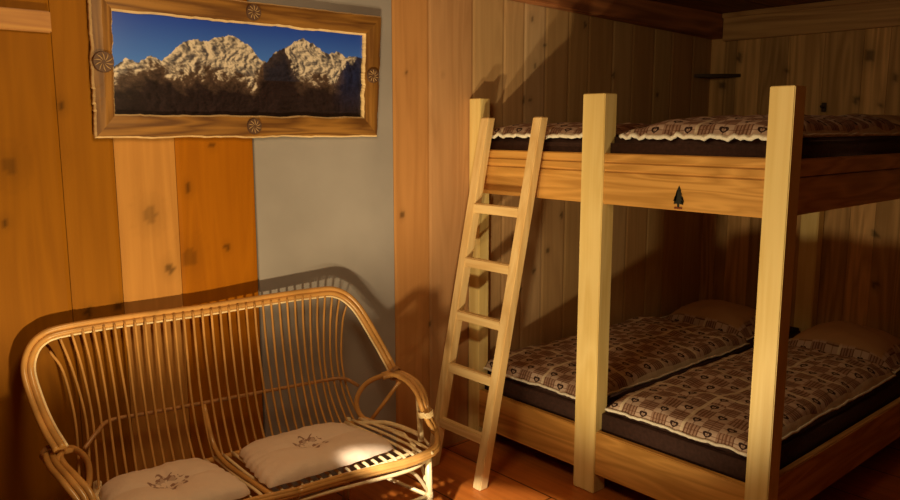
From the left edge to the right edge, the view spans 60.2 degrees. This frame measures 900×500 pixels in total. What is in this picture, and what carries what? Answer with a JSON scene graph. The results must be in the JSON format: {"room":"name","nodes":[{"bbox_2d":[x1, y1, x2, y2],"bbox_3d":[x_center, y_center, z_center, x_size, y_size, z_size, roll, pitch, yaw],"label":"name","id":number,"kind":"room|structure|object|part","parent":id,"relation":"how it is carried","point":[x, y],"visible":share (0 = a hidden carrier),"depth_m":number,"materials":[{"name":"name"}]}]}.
{"room":"cabin bedroom","nodes":[
{"label":"cabin bedroom","id":0,"kind":"room"},
{"bbox_2d":[0,0,711,499],"bbox_3d":[-0.694,-0.099,3.239,6.413,2.390,0.100,-8,12,-41],"label":"wall","id":1,"kind":"structure","parent":0,"point":[91,227],"depth_m":3.06,"materials":[{"name":"brown wood"}]},
{"bbox_2d":[0,7,51,32],"bbox_3d":[-1.652,-0.690,2.206,0.948,0.067,0.023,-8,12,-41],"label":"trim","id":2,"kind":"structure","parent":1,"relation":"attached to","point":[15,19],"depth_m":2.46,"materials":[{"name":"brown wood"}]},
{"bbox_2d":[87,0,380,138],"bbox_3d":[-0.752,-0.693,2.991,1.211,0.518,0.050,-8,12,-41],"label":"picture frame","id":3,"kind":"object","parent":1,"relation":"attached to","point":[159,68],"visible":1,"depth_m":2.93,"materials":[{"name":"brown wood"}]},
{"bbox_3d":[-1.173,-0.635,2.621,0.083,0.509,0.028,-8,12,-41],"label":"frame","id":4,"kind":"part","parent":3,"relation":"part of","materials":[{"name":"brown wood"}]},
{"bbox_3d":[-0.763,-0.479,3.012,1.178,0.090,0.028,-8,12,-41],"label":"frame","id":5,"kind":"part","parent":3,"relation":"part of","materials":[{"name":"brown wood"}]},
{"bbox_2d":[112,11,361,116],"bbox_3d":[-0.765,-0.693,2.991,1.065,0.370,0.001,-8,12,-41],"label":"print","id":6,"kind":"object","parent":3,"relation":"attached to","point":[164,65],"depth_m":2.93},
{"bbox_3d":[-0.746,-0.904,2.960,1.200,0.092,0.028,-8,12,-41],"label":"frame","id":7,"kind":"part","parent":3,"relation":"part of","materials":[{"name":"brown wood"}]},
{"bbox_3d":[-0.338,-0.748,3.350,0.110,0.513,0.028,-8,12,-41],"label":"frame","id":8,"kind":"part","parent":3,"relation":"part of","materials":[{"name":"brown wood"}]},
{"bbox_2d":[247,0,395,499],"bbox_3d":[-0.518,-0.084,3.337,0.684,2.330,0.016,-8,12,-41],"label":"wall panel","id":9,"kind":"object","parent":1,"relation":"attached to","point":[324,206],"depth_m":3.35,"materials":[{"name":"white paint"}]},
{"bbox_2d":[511,0,723,39],"bbox_3d":[0.984,-1.355,4.411,2.079,0.154,0.089,-8,12,-41],"label":"trim","id":10,"kind":"structure","parent":1,"relation":"attached to","point":[647,13],"depth_m":4.52,"materials":[{"name":"brown wood"}]},
{"bbox_2d":[694,74,740,78],"bbox_3d":[1.732,-1.129,5.024,0.196,0.020,0.216,-8,12,-41],"label":"corner shelf","id":11,"kind":"object","parent":1,"relation":"attached to","point":[710,76],"visible":1,"depth_m":5.01,"materials":[{"name":"brown wood"}]},
{"bbox_2d":[311,434,899,499],"bbox_3d":[0.862,1.406,1.680,6.600,0.100,4.820,-8,12,-41],"label":"floor","id":12,"kind":"structure","parent":0,"point":[518,471],"depth_m":3.56,"materials":[{"name":"brown wood"}]},
{"bbox_2d":[20,286,440,499],"bbox_3d":[-0.686,0.698,2.807,1.384,0.952,0.651,-8,12,-41],"label":"bench","id":13,"kind":"object","parent":12,"relation":"on","point":[52,455],"visible":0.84,"depth_m":2.86,"materials":[{"name":"wicker"}]},
{"bbox_3d":[-1.242,0.990,2.718,0.091,0.395,0.027,5,10,29],"label":"leg","id":14,"kind":"part","parent":13,"relation":"part of","materials":[{"name":"wicker"}]},
{"bbox_3d":[-0.879,0.754,2.418,0.780,0.243,0.317,-1,9,-7],"label":"arm","id":15,"kind":"part","parent":13,"relation":"part of","materials":[{"name":"wicker"}]},
{"bbox_2d":[99,458,249,499],"bbox_3d":[-0.928,0.782,2.561,0.420,0.064,0.380,-8,12,-41],"label":"seat cushion","id":16,"kind":"object","parent":13,"relation":"on","point":[192,478],"visible":1,"depth_m":2.54,"materials":[{"name":"fabric"}]},
{"bbox_3d":[-0.817,0.389,2.905,1.376,0.372,0.262,-8,12,-41],"label":"frame","id":17,"kind":"part","parent":13,"relation":"part of","materials":[{"name":"wicker"}]},
{"bbox_3d":[-0.828,0.586,2.955,1.084,0.076,0.086,-7,11,-37],"label":"rail","id":18,"kind":"part","parent":13,"relation":"part of","materials":[{"name":"wicker"}]},
{"bbox_3d":[-0.765,0.701,2.748,0.028,0.196,0.495,-8,12,-42],"label":"rod","id":19,"kind":"part","parent":13,"relation":"part of","materials":[{"name":"wicker"}]},
{"bbox_2d":[239,422,393,487],"bbox_3d":[-0.518,0.732,2.886,0.525,0.062,0.377,-8,12,-41],"label":"seat cushion","id":20,"kind":"object","parent":13,"relation":"on","point":[307,451],"visible":1,"depth_m":2.81,"materials":[{"name":"fabric"}]},
{"bbox_3d":[-0.442,0.898,3.330,0.027,0.395,0.091,-4,10,-22],"label":"leg","id":21,"kind":"part","parent":13,"relation":"part of","materials":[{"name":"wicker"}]},
{"bbox_3d":[-0.246,0.681,2.909,0.334,0.243,0.757,3,9,19],"label":"arm","id":22,"kind":"part","parent":13,"relation":"part of","materials":[{"name":"wicker"}]},
{"bbox_3d":[-0.081,0.960,3.019,0.037,0.366,0.027,-8,12,-41],"label":"leg","id":23,"kind":"part","parent":13,"relation":"part of","materials":[{"name":"wicker"}]},
{"bbox_2d":[429,117,547,490],"bbox_3d":[0.157,0.225,3.567,0.353,1.648,0.429,-8,12,-41],"label":"ladder","id":24,"kind":"object","parent":12,"relation":"on","point":[504,325],"visible":0.98,"depth_m":3.50,"materials":[{"name":"brown wood"}]},
{"bbox_2d":[468,85,899,499],"bbox_3d":[1.441,0.106,4.026,2.183,1.741,1.599,-8,12,-41],"label":"bunk bed","id":25,"kind":"object","parent":12,"relation":"on","point":[781,186],"visible":0.77,"depth_m":3.20,"materials":[{"name":"brown wood"}]},
{"bbox_3d":[0.144,0.126,3.898,0.068,1.741,0.076,-8,12,-41],"label":"post","id":26,"kind":"part","parent":25,"relation":"part of","materials":[{"name":"brown wood"}]},
{"bbox_2d":[490,136,618,151],"bbox_3d":[1.162,-0.555,4.210,2.050,0.138,0.760,-8,12,-41],"label":"mattress","id":27,"kind":"object","parent":25,"relation":"on","point":[559,144],"visible":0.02,"depth_m":3.51,"materials":[{"name":"black fabric"}]},
{"bbox_2d":[492,122,652,139],"bbox_3d":[0.925,-0.613,3.983,1.446,0.082,0.728,-8,12,-41],"label":"duvet","id":28,"kind":"object","parent":27,"relation":"on","point":[572,130],"visible":0.27,"depth_m":3.54,"materials":[{"name":"fabric"}]},
{"bbox_3d":[0.626,0.209,3.369,0.082,1.741,0.115,-8,12,-41],"label":"post","id":29,"kind":"part","parent":25,"relation":"part of","materials":[{"name":"brown wood"}]},
{"bbox_2d":[485,326,800,420],"bbox_3d":[1.162,0.620,4.395,2.050,0.160,0.760,-8,12,-41],"label":"mattress","id":30,"kind":"object","parent":25,"relation":"on","point":[544,399],"visible":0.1,"depth_m":3.72,"materials":[{"name":"black fabric"}]},
{"bbox_2d":[483,316,749,398],"bbox_3d":[0.931,0.526,4.173,1.458,0.098,0.715,-8,12,-41],"label":"duvet","id":31,"kind":"object","parent":30,"relation":"on","point":[642,349],"visible":0.78,"depth_m":3.98,"materials":[{"name":"fabric"}]},
{"bbox_2d":[659,299,790,340],"bbox_3d":[1.693,0.389,4.866,0.568,0.144,0.648,-8,12,-41],"label":"pillow","id":32,"kind":"object","parent":30,"relation":"on","point":[725,316],"visible":0.64,"depth_m":4.72,"materials":[{"name":"fabric"}]},
{"bbox_2d":[601,332,899,481],"bbox_3d":[1.660,0.707,3.838,2.050,0.160,0.735,-8,12,-41],"label":"mattress","id":33,"kind":"object","parent":25,"relation":"on","point":[727,462],"visible":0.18,"depth_m":3.23,"materials":[{"name":"black fabric"}]},
{"bbox_2d":[605,345,895,456],"bbox_3d":[1.444,0.615,3.594,1.466,0.102,0.674,-8,12,-41],"label":"duvet","id":34,"kind":"object","parent":33,"relation":"on","point":[709,403],"visible":0.84,"depth_m":3.37,"materials":[{"name":"fabric"}]},
{"bbox_2d":[788,321,899,373],"bbox_3d":[2.212,0.482,4.285,0.568,0.141,0.658,-8,12,-41],"label":"pillow","id":35,"kind":"object","parent":33,"relation":"on","point":[843,338],"visible":0.74,"depth_m":4.15,"materials":[{"name":"fabric"}]},
{"bbox_2d":[610,136,899,158],"bbox_3d":[1.660,-0.467,3.653,2.050,0.138,0.735,-8,12,-41],"label":"mattress","id":36,"kind":"object","parent":25,"relation":"on","point":[812,147],"visible":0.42,"depth_m":3.02,"materials":[{"name":"black fabric"}]},
{"bbox_2d":[619,114,899,141],"bbox_3d":[1.439,-0.540,3.403,1.443,0.112,0.656,-8,12,-41],"label":"duvet","id":37,"kind":"object","parent":36,"relation":"on","point":[726,128],"visible":0.8,"depth_m":3.02,"materials":[{"name":"fabric"}]},
{"bbox_3d":[1.153,0.301,2.780,0.082,1.741,0.089,-8,12,-41],"label":"post","id":38,"kind":"part","parent":25,"relation":"part of","materials":[{"name":"brown wood"}]},
{"bbox_3d":[2.202,0.230,4.780,0.080,1.260,0.107,-8,12,-41],"label":"post","id":39,"kind":"part","parent":25,"relation":"part of","materials":[{"name":"brown wood"}]},
{"bbox_3d":[1.937,0.859,3.581,2.051,0.190,0.032,-8,12,-41],"label":"rail","id":40,"kind":"part","parent":25,"relation":"part of","materials":[{"name":"brown wood"}]},
{"bbox_3d":[1.937,-0.321,3.395,2.051,0.201,0.032,-8,12,-41],"label":"rail","id":41,"kind":"part","parent":25,"relation":"part of","materials":[{"name":"brown wood"}]},
{"bbox_2d":[650,0,831,13],"bbox_3d":[0.862,-0.975,1.305,6.400,0.060,4.620,-8,12,-41],"label":"ceiling","id":42,"kind":"structure","parent":0,"point":[717,6],"depth_m":4.63,"materials":[{"name":"brown wood"}]},
{"bbox_2d":[699,26,899,338],"bbox_3d":[3.295,-0.158,3.615,0.100,2.390,4.633,-8,12,-41],"label":"wall","id":43,"kind":"structure","parent":0,"point":[851,71],"depth_m":4.67,"materials":[{"name":"brown wood"}]},
{"bbox_2d":[722,0,899,41],"bbox_3d":[3.274,-1.181,3.364,0.049,0.174,4.527,-8,12,-41],"label":"ceiling beam","id":44,"kind":"structure","parent":43,"relation":"attached to","point":[834,15],"depth_m":4.61,"materials":[{"name":"brown wood"}]},
{"bbox_2d":[820,103,826,111],"bbox_3d":[2.221,-0.852,4.627,0.049,0.055,0.028,-8,12,-41],"label":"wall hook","id":45,"kind":"object","parent":43,"relation":"attached to","point":[823,105],"visible":1,"depth_m":4.63,"materials":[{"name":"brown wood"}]}
]}

